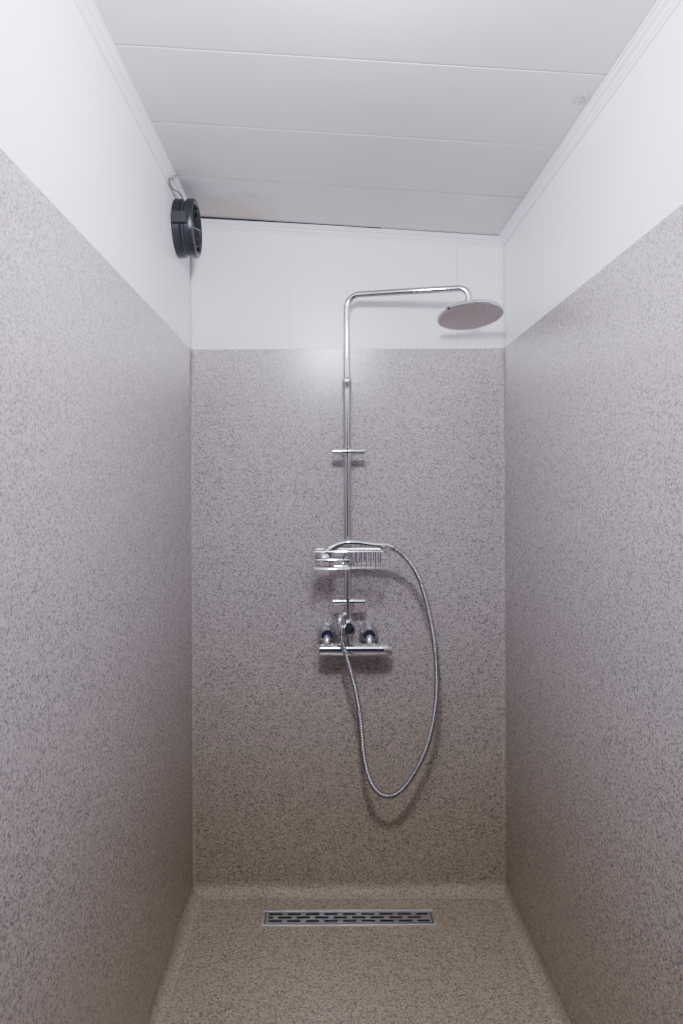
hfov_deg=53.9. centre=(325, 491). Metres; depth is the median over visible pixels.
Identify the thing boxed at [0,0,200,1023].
wall
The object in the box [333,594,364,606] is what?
bracket
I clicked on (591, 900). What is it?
wall
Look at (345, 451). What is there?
bracket
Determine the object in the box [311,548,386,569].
basket
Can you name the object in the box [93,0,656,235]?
ceiling
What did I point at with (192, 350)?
trim
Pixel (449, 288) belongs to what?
pipe
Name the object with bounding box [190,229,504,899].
wall
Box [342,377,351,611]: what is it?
riser pipe
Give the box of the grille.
[171,206,200,250]
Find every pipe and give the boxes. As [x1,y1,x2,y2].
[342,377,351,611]
[343,285,471,376]
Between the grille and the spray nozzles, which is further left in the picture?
the grille
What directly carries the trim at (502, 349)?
attached to the wall at (591, 900)
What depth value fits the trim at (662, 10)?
1.53 m
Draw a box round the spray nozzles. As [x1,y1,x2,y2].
[443,305,496,328]
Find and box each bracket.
[332,447,364,456]
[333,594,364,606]
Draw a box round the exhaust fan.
[168,172,201,258]
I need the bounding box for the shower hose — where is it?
[316,539,439,799]
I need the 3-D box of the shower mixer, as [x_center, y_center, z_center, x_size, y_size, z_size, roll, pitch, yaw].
[0.098,0.491,2.338,0.259,0.155,0.124,0,0,0]
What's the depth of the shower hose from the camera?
2.27 m
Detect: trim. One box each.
[74,0,186,200]
[191,349,195,885]
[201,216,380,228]
[201,219,502,246]
[499,0,681,245]
[501,348,505,884]
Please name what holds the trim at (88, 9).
attached to the wall at (99, 901)
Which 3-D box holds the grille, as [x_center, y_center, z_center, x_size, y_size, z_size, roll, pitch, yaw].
[-0.451,-0.857,2.178,0.061,0.155,0.176,0,0,0]
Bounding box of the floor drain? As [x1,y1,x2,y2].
[261,909,435,926]
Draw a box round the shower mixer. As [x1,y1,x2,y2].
[317,612,391,655]
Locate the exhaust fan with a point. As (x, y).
(186, 225)
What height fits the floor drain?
0.008 m
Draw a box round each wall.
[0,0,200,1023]
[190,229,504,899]
[499,0,682,1023]
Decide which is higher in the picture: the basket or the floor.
the basket
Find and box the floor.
[163,898,551,1023]
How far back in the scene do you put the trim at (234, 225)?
2.39 m

